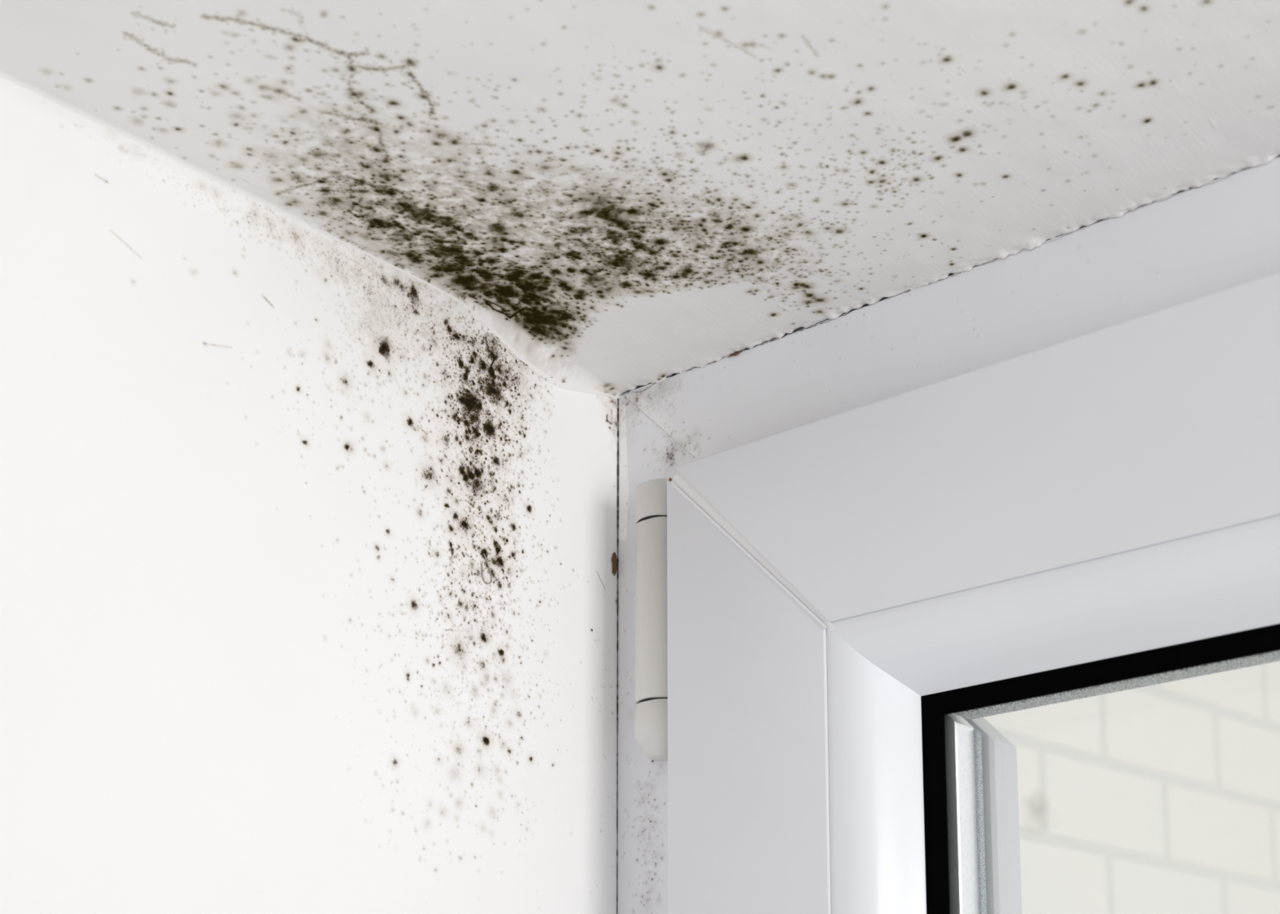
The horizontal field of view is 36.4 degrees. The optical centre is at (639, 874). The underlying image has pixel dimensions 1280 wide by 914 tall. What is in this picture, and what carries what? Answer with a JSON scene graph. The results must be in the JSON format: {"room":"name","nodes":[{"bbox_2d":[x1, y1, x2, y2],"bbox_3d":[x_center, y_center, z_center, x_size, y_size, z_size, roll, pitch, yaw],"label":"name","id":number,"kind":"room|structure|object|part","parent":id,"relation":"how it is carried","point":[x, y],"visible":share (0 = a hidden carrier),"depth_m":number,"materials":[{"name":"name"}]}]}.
{"room":"damaged room","nodes":[
{"label":"damaged room","id":0,"kind":"room"},
{"bbox_2d":[0,76,618,913],"bbox_3d":[-0.456,0.376,0.263,0.221,1.650,1.380,-8,-13,40],"label":"wall","id":1,"kind":"structure","parent":0,"point":[206,707],"depth_m":0.58,"materials":[{"name":"paint"}]},
{"bbox_2d":[104,180,617,859],"bbox_3d":[-0.087,-0.096,0.612,0.001,0.212,0.242,-8,-13,40],"label":"growth","id":2,"kind":"object","parent":1,"relation":"attached to","point":[470,404],"visible":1,"depth_m":0.66,"materials":[{"name":"black"}]},
{"bbox_2d":[480,553,492,584],"bbox_3d":[-0.052,-0.103,0.655,0.001,0.010,0.005,-8,-13,40],"label":"bristles","id":3,"kind":"object","parent":1,"relation":"attached to","point":[485,582],"visible":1,"depth_m":0.66},
{"bbox_2d":[617,155,1279,913],"bbox_3d":[0.387,0.385,0.309,1.024,1.274,0.091,-8,-13,40],"label":"window","id":4,"kind":"structure","parent":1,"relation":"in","point":[1047,473],"depth_m":0.61,"materials":[{"name":"plastic"}]},
{"bbox_2d":[620,314,864,913],"bbox_3d":[0.065,-0.086,0.639,0.192,0.206,0.001,-8,-13,40],"label":"dirt specks","id":5,"kind":"object","parent":4,"relation":"attached to","point":[864,314],"visible":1,"depth_m":0.70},
{"bbox_3d":[0.380,-0.150,0.391,0.916,0.080,0.061,-9,-13,40],"label":"sash rail","id":6,"kind":"part","parent":4,"relation":"part of","materials":[{"name":"plastic"}]},
{"bbox_2d":[0,0,1279,399],"bbox_3d":[0.101,-0.417,-0.083,1.250,0.208,1.380,-8,-13,40],"label":"ceiling","id":7,"kind":"structure","parent":0,"point":[78,55],"depth_m":0.54,"materials":[{"name":"paint"}]},
{"bbox_2d":[115,0,1208,395],"bbox_3d":[0.015,-0.211,0.537,0.277,0.013,0.250,-8,-13,40],"label":"growth","id":8,"kind":"object","parent":7,"relation":"on","point":[535,320],"visible":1,"depth_m":0.62,"materials":[{"name":"black"}]},
{"label":"outside","id":9,"kind":"structure","parent":0,"visible":0},
{"bbox_2d":[983,661,1279,913],"bbox_3d":[1.843,-0.017,3.268,6.150,4.700,0.221,9,-13,-41],"label":"wall","id":10,"kind":"structure","parent":9,"point":[1162,798],"depth_m":1.93,"materials":[{"name":"brick"}]}
]}

